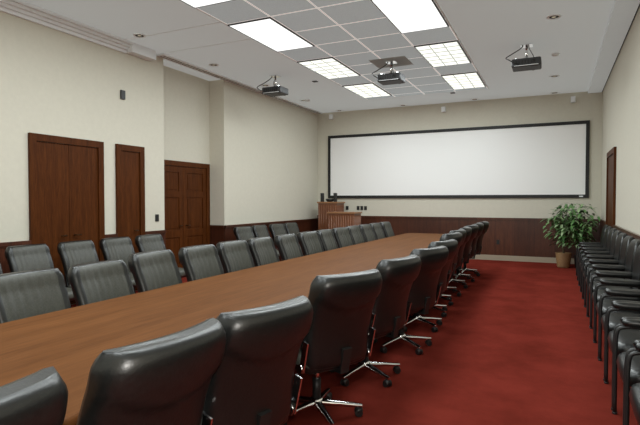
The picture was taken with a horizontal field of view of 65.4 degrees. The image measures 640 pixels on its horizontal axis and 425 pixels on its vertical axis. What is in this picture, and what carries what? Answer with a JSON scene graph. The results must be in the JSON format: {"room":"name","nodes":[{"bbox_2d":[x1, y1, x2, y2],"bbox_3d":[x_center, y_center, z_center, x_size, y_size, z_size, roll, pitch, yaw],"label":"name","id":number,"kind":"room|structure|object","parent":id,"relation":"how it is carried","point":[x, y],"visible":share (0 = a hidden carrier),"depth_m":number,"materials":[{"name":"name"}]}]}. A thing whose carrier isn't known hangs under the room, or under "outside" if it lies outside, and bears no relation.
{"room":"conference room","nodes":[
{"label":"conference room","id":0,"kind":"room"},
{"bbox_2d":[0,11,317,304],"bbox_3d":[-3.471,-0.703,8.085,0.700,4.000,14.880,1,2,25],"label":"wall","id":1,"kind":"structure","parent":0,"point":[260,150],"depth_m":8.51,"materials":[{"name":"beige paint"}]},
{"bbox_2d":[28,132,104,303],"bbox_3d":[-3.539,0.133,7.065,0.067,2.380,1.180,1,2,25],"label":"wall door","id":2,"kind":"structure","parent":1,"relation":"in","point":[66,179],"depth_m":6.99,"materials":[{"name":"brown wood"}]},
{"bbox_2d":[0,0,155,60],"bbox_3d":[-4.542,-2.541,4.767,0.160,0.160,8.050,1,2,25],"label":"crown molding","id":3,"kind":"structure","parent":1,"relation":"attached to","point":[18,8],"depth_m":7.01,"materials":[{"name":"white paint"}]},
{"bbox_2d":[120,90,124,99],"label":"speaker","id":4,"kind":"object","parent":1,"relation":"attached to","point":[122,94],"depth_m":7.89,"materials":[{"name":"black plastic"}]},
{"bbox_2d":[115,144,144,290],"bbox_3d":[-3.056,0.107,8.086,0.067,2.380,0.580,1,2,25],"label":"wall door","id":5,"kind":"structure","parent":1,"relation":"in","point":[129,166],"depth_m":8.07,"materials":[{"name":"brown wood"}]},
{"bbox_2d":[0,218,317,273],"bbox_3d":[-3.347,0.815,7.954,0.410,0.970,14.680,1,2,25],"label":"wainscoting","id":6,"kind":"structure","parent":1,"relation":"attached to","point":[218,233],"depth_m":10.48,"materials":[{"name":"brown wood"}]},
{"bbox_2d":[164,160,209,267],"bbox_3d":[-2.668,0.129,9.774,0.067,2.250,1.620,1,2,25],"label":"wall door","id":7,"kind":"structure","parent":1,"relation":"in","point":[186,187],"depth_m":9.84,"materials":[{"name":"brown wood"}]},
{"bbox_2d":[156,54,321,113],"bbox_3d":[-1.375,-2.776,11.451,0.170,0.025,6.410,1,2,25],"label":"slot vent","id":8,"kind":"object","parent":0,"point":[164,56],"depth_m":10.17,"materials":[{"name":"grey metal"}]},
{"bbox_2d":[21,0,614,112],"bbox_3d":[-0.173,-2.721,6.364,8.090,0.120,15.080,1,2,25],"label":"ceiling","id":9,"kind":"structure","parent":0,"point":[490,31],"depth_m":7.92,"materials":[{"name":"white paint"}]},
{"bbox_2d":[127,22,249,54],"bbox_3d":[-2.106,-2.695,7.788,1.980,0.003,0.812,1,2,25],"label":"joint","id":10,"kind":"object","parent":9,"relation":"in","point":[218,22],"depth_m":7.74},
{"bbox_2d":[180,0,232,7],"bbox_3d":[-1.597,-2.629,5.668,0.702,0.020,1.390,1,2,25],"label":"recessed light","id":11,"kind":"object","parent":9,"relation":"in","point":[193,3],"visible":1,"depth_m":6.26,"materials":[{"name":"grey plastic"}]},
{"bbox_2d":[228,17,314,51],"bbox_3d":[-0.700,-2.677,7.566,0.702,0.020,1.390,1,2,25],"label":"recessed light","id":12,"kind":"object","parent":9,"relation":"in","point":[269,32],"visible":1,"depth_m":7.47,"materials":[{"name":"grey plastic"}]},
{"bbox_2d":[257,75,287,96],"bbox_3d":[-0.955,-2.567,10.073,0.528,0.373,0.516,1,2,25],"label":"projector","id":13,"kind":"object","parent":9,"relation":"attached to","point":[273,91],"visible":1,"depth_m":9.97,"materials":[{"name":"grey plastic"}]},
{"bbox_2d":[297,57,360,78],"bbox_3d":[0.198,-2.725,9.464,0.702,0.020,1.390,1,2,25],"label":"recessed light","id":14,"kind":"object","parent":9,"relation":"in","point":[329,67],"visible":1,"depth_m":9.40,"materials":[{"name":"grey plastic"}]},
{"bbox_2d":[195,0,488,99],"bbox_3d":[-0.377,-2.641,5.749,2.890,0.008,13.350,1,2,25],"label":"trim","id":15,"kind":"structure","parent":9,"relation":"attached to","point":[436,2],"depth_m":8.00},
{"bbox_2d":[197,0,487,98],"bbox_3d":[-0.381,-2.642,5.740,2.850,0.006,13.330,1,2,25],"label":"ceiling tiles","id":16,"kind":"structure","parent":9,"relation":"in","point":[354,33],"depth_m":7.66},
{"bbox_2d":[369,56,412,68],"bbox_3d":[1.293,-2.720,9.035,0.660,0.004,0.600,1,2,25],"label":"plate","id":17,"kind":"object","parent":16,"relation":"attached to","point":[401,60],"depth_m":8.97,"materials":[{"name":"grey metal"}]},
{"bbox_2d":[133,14,560,110],"bbox_3d":[0.212,-2.678,7.168,5.884,0.006,12.764,1,2,25],"label":"cans","id":18,"kind":"object","parent":9,"relation":"in","point":[556,16],"depth_m":7.66},
{"bbox_2d":[342,82,391,97],"bbox_3d":[1.095,-2.772,11.362,0.702,0.020,1.390,1,2,25],"label":"recessed light","id":19,"kind":"object","parent":9,"relation":"in","point":[365,90],"visible":1,"depth_m":11.29,"materials":[{"name":"grey plastic"}]},
{"bbox_2d":[372,61,404,84],"bbox_3d":[1.242,-2.541,9.035,0.528,0.373,0.516,1,2,25],"label":"projector","id":20,"kind":"object","parent":9,"relation":"attached to","point":[391,78],"visible":1,"depth_m":8.94,"materials":[{"name":"grey plastic"}]},
{"bbox_2d":[370,0,448,33],"bbox_3d":[1.233,-2.654,6.653,0.702,0.020,1.390,1,2,25],"label":"recessed light","id":21,"kind":"object","parent":9,"relation":"in","point":[407,16],"visible":1,"depth_m":6.66,"materials":[{"name":"grey plastic"}]},
{"bbox_2d":[414,40,471,67],"bbox_3d":[2.130,-2.702,8.551,0.702,0.020,1.390,1,2,25],"label":"recessed light","id":22,"kind":"object","parent":9,"relation":"in","point":[448,53],"visible":1,"depth_m":8.44,"materials":[{"name":"grey plastic"}]},
{"bbox_2d":[441,71,485,89],"bbox_3d":[3.028,-2.749,10.449,0.702,0.020,1.390,1,2,25],"label":"recessed light","id":23,"kind":"object","parent":9,"relation":"in","point":[467,80],"visible":1,"depth_m":10.34,"materials":[{"name":"grey plastic"}]},
{"bbox_2d":[505,43,541,71],"bbox_3d":[3.295,-2.517,8.065,0.528,0.373,0.516,1,2,25],"label":"projector","id":24,"kind":"object","parent":9,"relation":"attached to","point":[532,63],"visible":1,"depth_m":7.98,"materials":[{"name":"grey plastic"}]},
{"bbox_2d":[588,0,639,92],"bbox_3d":[3.154,-2.596,4.783,0.280,0.050,14.660,1,2,25],"label":"soffit band","id":25,"kind":"object","parent":9,"relation":"attached to","point":[623,12],"depth_m":7.61,"materials":[{"name":"white paint"}]},
{"bbox_2d":[71,259,637,424],"bbox_3d":[-0.173,1.398,6.468,8.090,0.120,15.080,1,2,25],"label":"floor","id":26,"kind":"structure","parent":0,"point":[516,346],"depth_m":4.46,"materials":[{"name":"red carpet"}]},
{"bbox_2d":[0,366,67,424],"bbox_3d":[-1.084,0.947,1.276,0.762,1.041,0.614,1,2,27],"label":"chair","id":27,"kind":"object","parent":26,"relation":"on","point":[40,397],"visible":1,"depth_m":1.24,"materials":[{"name":"black leather"}]},
{"bbox_2d":[0,268,70,323],"bbox_3d":[-1.856,0.920,3.460,0.762,0.986,0.614,1,2,26],"label":"chair","id":28,"kind":"object","parent":26,"relation":"on","point":[23,294],"visible":0.26,"depth_m":3.54,"materials":[{"name":"black leather"}]},
{"bbox_2d":[5,244,74,300],"bbox_3d":[-3.346,0.875,6.040,0.762,0.946,0.614,1,2,22],"label":"chair","id":29,"kind":"object","parent":26,"relation":"on","point":[19,258],"visible":0.4,"depth_m":6.07,"materials":[{"name":"black leather"}]},
{"bbox_2d":[57,240,98,287],"bbox_3d":[-3.038,0.860,6.635,0.762,0.946,0.614,1,2,22],"label":"chair","id":30,"kind":"object","parent":26,"relation":"on","point":[71,253],"visible":0.35,"depth_m":6.64,"materials":[{"name":"black leather"}]},
{"bbox_2d":[67,260,134,305],"bbox_3d":[-1.573,0.906,4.003,0.762,0.986,0.614,1,2,24],"label":"chair","id":31,"kind":"object","parent":26,"relation":"on","point":[92,282],"visible":0.34,"depth_m":4.03,"materials":[{"name":"black leather"}]},
{"bbox_2d":[99,237,135,293],"bbox_3d":[-2.761,0.845,7.247,0.762,0.946,0.614,1,2,24],"label":"chair","id":32,"kind":"object","parent":26,"relation":"on","point":[115,248],"visible":0.43,"depth_m":7.27,"materials":[{"name":"black leather"}]},
{"bbox_2d":[76,318,226,424],"bbox_3d":[-0.765,0.932,1.856,0.762,1.041,0.614,1,2,29],"label":"chair","id":33,"kind":"object","parent":26,"relation":"on","point":[165,380],"visible":1,"depth_m":1.59,"materials":[{"name":"black leather"}]},
{"bbox_2d":[128,249,181,292],"bbox_3d":[-1.325,0.876,4.591,0.762,1.016,0.614,1,2,22],"label":"chair","id":34,"kind":"object","parent":26,"relation":"on","point":[151,270],"visible":0.41,"depth_m":4.61,"materials":[{"name":"black leather"}]},
{"bbox_2d":[135,234,185,277],"bbox_3d":[-2.481,0.829,7.865,0.762,0.946,0.614,1,2,23],"label":"chair","id":35,"kind":"object","parent":26,"relation":"on","point":[150,242],"visible":0.35,"depth_m":7.88,"materials":[{"name":"black leather"}]},
{"bbox_2d":[178,244,223,281],"bbox_3d":[-1.037,0.862,5.165,0.762,1.016,0.614,1,2,24],"label":"chair","id":36,"kind":"object","parent":26,"relation":"on","point":[198,262],"visible":0.37,"depth_m":5.19,"materials":[{"name":"black leather"}]},
{"bbox_2d":[0,233,442,424],"bbox_3d":[0.379,0.971,6.152,1.550,0.750,10.900,1,2,25],"label":"conference table","id":37,"kind":"object","parent":26,"relation":"on","point":[69,340],"visible":0.3,"depth_m":3.35,"materials":[{"name":"brown wood"}]},
{"bbox_2d":[216,240,254,273],"bbox_3d":[-0.781,0.847,5.748,0.762,1.016,0.614,1,2,24],"label":"chair","id":38,"kind":"object","parent":26,"relation":"on","point":[235,255],"visible":0.43,"depth_m":5.78,"materials":[{"name":"black leather"}]},
{"bbox_2d":[233,226,254,241],"bbox_3d":[-1.357,0.770,10.215,0.762,0.946,0.614,1,2,27],"label":"chair","id":39,"kind":"object","parent":26,"relation":"on","point":[245,233],"visible":0.34,"depth_m":10.26,"materials":[{"name":"black leather"}]},
{"bbox_2d":[201,296,312,424],"bbox_3d":[-0.444,0.919,2.378,0.762,1.041,0.614,1,2,40],"label":"chair","id":40,"kind":"object","parent":26,"relation":"on","point":[252,383],"visible":0.9,"depth_m":2.13,"materials":[{"name":"black leather"}]},
{"bbox_2d":[247,237,279,266],"bbox_3d":[-0.515,0.834,6.289,0.762,1.016,0.614,1,2,22],"label":"chair","id":41,"kind":"object","parent":26,"relation":"on","point":[263,251],"visible":0.38,"depth_m":6.31,"materials":[{"name":"black leather"}]},
{"bbox_2d":[251,225,279,257],"bbox_3d":[-1.083,0.754,10.832,0.762,0.946,0.614,1,2,22],"label":"chair","id":42,"kind":"object","parent":26,"relation":"on","point":[258,230],"visible":0.3,"depth_m":10.86,"materials":[{"name":"black leather"}]},
{"bbox_2d":[269,223,301,249],"bbox_3d":[-0.763,0.739,11.440,0.762,0.946,0.614,1,2,29],"label":"chair","id":43,"kind":"object","parent":26,"relation":"on","point":[275,229],"visible":0.32,"depth_m":11.47,"materials":[{"name":"black leather"}]},
{"bbox_2d":[274,234,302,260],"bbox_3d":[-0.226,0.819,6.885,0.762,1.016,0.614,1,2,22],"label":"chair","id":44,"kind":"object","parent":26,"relation":"on","point":[287,245],"visible":0.36,"depth_m":6.88,"materials":[{"name":"black leather"}]},
{"bbox_2d":[284,222,299,235],"bbox_3d":[-0.480,0.724,12.055,0.762,0.946,0.614,1,2,26],"label":"chair","id":45,"kind":"object","parent":26,"relation":"on","point":[291,228],"visible":0.34,"depth_m":12.14,"materials":[{"name":"black leather"}]},
{"bbox_2d":[297,231,323,255],"bbox_3d":[0.061,0.804,7.467,0.762,1.016,0.614,1,2,26],"label":"chair","id":46,"kind":"object","parent":26,"relation":"on","point":[310,243],"visible":0.3,"depth_m":7.50,"materials":[{"name":"black leather"}]},
{"bbox_2d":[317,229,337,250],"bbox_3d":[0.323,0.790,8.016,0.762,1.016,0.614,1,2,21],"label":"chair","id":47,"kind":"object","parent":26,"relation":"on","point":[327,238],"visible":0.3,"depth_m":8.07,"materials":[{"name":"black leather"}]},
{"bbox_2d":[317,193,344,229],"bbox_3d":[0.309,0.309,13.781,0.600,1.690,0.570,1,2,25],"label":"podium","id":48,"kind":"object","parent":26,"relation":"on","point":[331,205],"visible":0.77,"depth_m":13.58,"materials":[{"name":"brown wood"}]},
{"bbox_2d":[283,269,381,424],"bbox_3d":[0.010,0.894,3.383,0.614,1.041,0.762,-1,2,-38],"label":"chair","id":49,"kind":"object","parent":26,"relation":"on","point":[337,338],"visible":0.84,"depth_m":3.13,"materials":[{"name":"black leather"}]},
{"bbox_2d":[331,227,354,247],"bbox_3d":[0.597,0.776,8.584,0.762,1.016,0.614,1,2,29],"label":"chair","id":50,"kind":"object","parent":26,"relation":"on","point":[343,236],"visible":0.37,"depth_m":8.64,"materials":[{"name":"black leather"}]},
{"bbox_2d":[327,212,361,228],"bbox_3d":[0.636,0.580,12.925,0.770,1.190,0.530,1,2,25],"label":"base cabinet","id":51,"kind":"object","parent":26,"relation":"on","point":[335,219],"visible":0.32,"depth_m":12.70,"materials":[{"name":"brown wood"}]},
{"bbox_2d":[346,225,364,244],"bbox_3d":[0.857,0.760,9.198,0.762,1.016,0.614,1,2,26],"label":"chair","id":52,"kind":"object","parent":26,"relation":"on","point":[357,235],"visible":0.3,"depth_m":9.30,"materials":[{"name":"black leather"}]},
{"bbox_2d":[359,224,375,241],"bbox_3d":[1.132,0.747,9.740,0.762,1.016,0.614,1,2,25],"label":"chair","id":53,"kind":"object","parent":26,"relation":"on","point":[367,230],"visible":0.27,"depth_m":9.83,"materials":[{"name":"black leather"}]},
{"bbox_2d":[330,254,420,387],"bbox_3d":[0.430,0.874,4.182,0.762,1.041,0.614,1,2,39],"label":"chair","id":54,"kind":"object","parent":26,"relation":"on","point":[391,309],"visible":0.8,"depth_m":3.95,"materials":[{"name":"black leather"}]},
{"bbox_2d":[370,223,385,239],"bbox_3d":[1.395,0.732,10.319,0.762,1.016,0.614,1,2,24],"label":"chair","id":55,"kind":"object","parent":26,"relation":"on","point":[377,228],"visible":0.26,"depth_m":10.41,"materials":[{"name":"black leather"}]},
{"bbox_2d":[380,222,394,237],"bbox_3d":[1.682,0.717,10.909,0.762,1.016,0.614,1,2,23],"label":"chair","id":56,"kind":"object","parent":26,"relation":"on","point":[386,226],"visible":0.23,"depth_m":10.94,"materials":[{"name":"black leather"}]},
{"bbox_2d":[373,246,448,354],"bbox_3d":[0.872,0.853,5.026,0.614,1.041,0.762,-1,2,-45],"label":"chair","id":57,"kind":"object","parent":26,"relation":"on","point":[424,293],"visible":0.76,"depth_m":4.81,"materials":[{"name":"black leather"}]},
{"bbox_2d":[404,239,457,331],"bbox_3d":[1.193,0.832,5.840,0.762,1.041,0.614,1,2,40],"label":"chair","id":58,"kind":"object","parent":26,"relation":"on","point":[452,244],"visible":0.48,"depth_m":5.70,"materials":[{"name":"black leather"}]},
{"bbox_2d":[419,232,462,316],"bbox_3d":[1.459,0.797,6.556,0.762,1.076,0.614,1,2,33],"label":"chair","id":59,"kind":"object","parent":26,"relation":"on","point":[458,236],"visible":0.3,"depth_m":6.39,"materials":[{"name":"black leather"}]},
{"bbox_2d":[440,229,465,305],"bbox_3d":[1.715,0.780,7.241,0.762,1.076,0.614,1,2,29],"label":"chair","id":60,"kind":"object","parent":26,"relation":"on","point":[462,231],"visible":0.3,"depth_m":7.10,"materials":[{"name":"black leather"}]},
{"bbox_2d":[447,226,471,296],"bbox_3d":[2.002,0.763,7.892,0.762,1.076,0.614,1,2,22],"label":"chair","id":61,"kind":"object","parent":26,"relation":"on","point":[468,229],"visible":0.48,"depth_m":7.69,"materials":[{"name":"black leather"}]},
{"bbox_2d":[447,224,478,288],"bbox_3d":[2.326,0.745,8.604,0.762,1.076,0.614,1,2,28],"label":"chair","id":62,"kind":"object","parent":26,"relation":"on","point":[466,253],"visible":0.45,"depth_m":8.41,"materials":[{"name":"black leather"}]},
{"bbox_2d":[454,223,483,282],"bbox_3d":[2.636,0.729,9.257,0.762,1.076,0.614,1,2,23],"label":"chair","id":63,"kind":"object","parent":26,"relation":"on","point":[480,225],"visible":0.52,"depth_m":9.07,"materials":[{"name":"black leather"}]},
{"bbox_2d":[455,221,488,276],"bbox_3d":[2.965,0.711,9.955,0.762,1.076,0.614,1,2,27],"label":"chair","id":64,"kind":"object","parent":26,"relation":"on","point":[486,223],"visible":0.49,"depth_m":9.78,"materials":[{"name":"black leather"}]},
{"bbox_2d":[543,204,599,267],"bbox_3d":[5.522,0.504,11.070,1.213,1.435,1.222,1,2,25],"label":"ficus plant","id":65,"kind":"object","parent":26,"relation":"on","point":[563,259],"visible":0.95,"depth_m":10.94,"materials":[{"name":"green plant"}]},
{"bbox_2d":[576,225,609,275],"bbox_3d":[5.192,0.745,9.480,0.558,1.033,0.653,1,2,25],"label":"chair","id":66,"kind":"object","parent":26,"relation":"on","point":[605,226],"visible":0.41,"depth_m":9.62,"materials":[{"name":"black leather"}]},
{"bbox_2d":[577,226,612,284],"bbox_3d":[4.918,0.760,8.902,0.558,1.033,0.653,1,2,25],"label":"chair","id":67,"kind":"object","parent":26,"relation":"on","point":[609,228],"visible":0.41,"depth_m":9.03,"materials":[{"name":"black leather"}]},
{"bbox_2d":[578,228,616,285],"bbox_3d":[4.645,0.774,8.323,0.558,1.033,0.653,1,2,25],"label":"chair","id":68,"kind":"object","parent":26,"relation":"on","point":[611,232],"visible":0.38,"depth_m":8.45,"materials":[{"name":"black leather"}]},
{"bbox_2d":[580,230,621,291],"bbox_3d":[4.371,0.789,7.745,0.558,1.033,0.653,1,2,25],"label":"chair","id":69,"kind":"object","parent":26,"relation":"on","point":[617,232],"visible":0.34,"depth_m":7.87,"materials":[{"name":"black leather"}]},
{"bbox_2d":[582,233,627,298],"bbox_3d":[4.098,0.803,7.166,0.558,1.033,0.653,1,2,25],"label":"chair","id":70,"kind":"object","parent":26,"relation":"on","point":[621,236],"visible":0.38,"depth_m":7.28,"materials":[{"name":"black leather"}]},
{"bbox_2d":[584,235,634,315],"bbox_3d":[3.824,0.818,6.588,0.558,1.033,0.653,1,2,25],"label":"chair","id":71,"kind":"object","parent":26,"relation":"on","point":[626,241],"visible":0.42,"depth_m":6.69,"materials":[{"name":"black leather"}]},
{"bbox_2d":[586,239,639,326],"bbox_3d":[3.551,0.833,6.010,0.558,1.033,0.653,1,2,25],"label":"chair","id":72,"kind":"object","parent":26,"relation":"on","point":[633,245],"visible":0.42,"depth_m":6.09,"materials":[{"name":"black leather"}]},
{"bbox_2d":[590,245,639,340],"bbox_3d":[3.277,0.847,5.431,0.558,1.033,0.653,1,2,25],"label":"chair","id":73,"kind":"object","parent":26,"relation":"on","point":[635,276],"visible":0.59,"depth_m":5.55,"materials":[{"name":"black leather"}]},
{"bbox_2d":[593,279,639,357],"bbox_3d":[3.004,0.862,4.853,0.558,1.033,0.653,1,2,25],"label":"chair","id":74,"kind":"object","parent":26,"relation":"on","point":[604,282],"visible":0.5,"depth_m":5.07,"materials":[{"name":"black leather"}]},
{"bbox_2d":[598,289,639,380],"bbox_3d":[2.730,0.876,4.274,0.558,1.033,0.653,1,2,25],"label":"chair","id":75,"kind":"object","parent":26,"relation":"on","point":[615,317],"visible":0.64,"depth_m":4.50,"materials":[{"name":"black leather"}]},
{"bbox_2d":[604,302,639,409],"bbox_3d":[2.457,0.891,3.696,0.558,1.033,0.653,1,2,25],"label":"chair","id":76,"kind":"object","parent":26,"relation":"on","point":[627,337],"visible":0.7,"depth_m":3.86,"materials":[{"name":"black leather"}]},
{"bbox_2d":[612,319,639,424],"bbox_3d":[2.183,0.905,3.117,0.558,1.033,0.653,1,2,25],"label":"chair","id":77,"kind":"object","parent":26,"relation":"on","point":[619,361],"visible":0.76,"depth_m":3.34,"materials":[{"name":"black leather"}]},
{"bbox_2d":[624,343,639,424],"bbox_3d":[1.910,0.920,2.539,0.558,1.033,0.653,1,2,25],"label":"chair","id":78,"kind":"object","parent":26,"relation":"on","point":[632,395],"visible":1,"depth_m":2.89,"materials":[{"name":"black leather"}]},
{"bbox_2d":[318,91,602,218],"bbox_3d":[3.232,-0.828,13.034,7.190,4.000,0.200,1,2,25],"label":"wall","id":79,"kind":"structure","parent":0,"point":[550,108],"depth_m":12.61,"materials":[{"name":"beige paint"}]},
{"bbox_2d":[357,206,366,209],"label":"outlet","id":80,"kind":"object","parent":79,"relation":"attached to","point":[358,207],"depth_m":13.91,"materials":[{"name":"black plastic"}]},
{"bbox_2d":[317,215,599,263],"bbox_3d":[3.181,0.644,12.962,7.190,1.060,0.040,1,2,25],"label":"wainscoting","id":81,"kind":"structure","parent":79,"relation":"attached to","point":[520,239],"depth_m":12.30,"materials":[{"name":"brown wood"}]},
{"bbox_2d":[328,120,589,197],"bbox_3d":[3.220,-1.264,12.892,6.600,1.780,0.047,1,2,25],"label":"projection screen","id":82,"kind":"object","parent":79,"relation":"attached to","point":[537,160],"visible":1,"depth_m":12.66,"materials":[{"name":"white"}]},
{"bbox_2d":[601,7,639,234],"bbox_3d":[3.393,-0.619,4.731,0.200,4.000,15.080,1,2,25],"label":"wall","id":83,"kind":"structure","parent":0,"point":[621,92],"depth_m":7.46,"materials":[{"name":"beige paint"}]},
{"bbox_2d":[606,147,616,226],"bbox_3d":[5.377,0.057,9.259,0.067,2.420,1.370,1,2,25],"label":"door","id":84,"kind":"structure","parent":83,"relation":"in","point":[612,154],"depth_m":9.15,"materials":[{"name":"brown wood"}]},
{"bbox_2d":[600,219,639,239],"bbox_3d":[3.285,0.844,4.819,0.040,1.070,14.680,1,2,25],"label":"trim","id":85,"kind":"structure","parent":83,"relation":"attached to","point":[602,222],"depth_m":7.57,"materials":[{"name":"brown wood"}]},
{"bbox_2d":[602,4,639,91],"bbox_3d":[3.167,-2.604,4.788,0.300,0.035,14.680,1,2,25],"label":"trim","id":86,"kind":"structure","parent":83,"relation":"attached to","point":[639,4],"depth_m":7.83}
]}

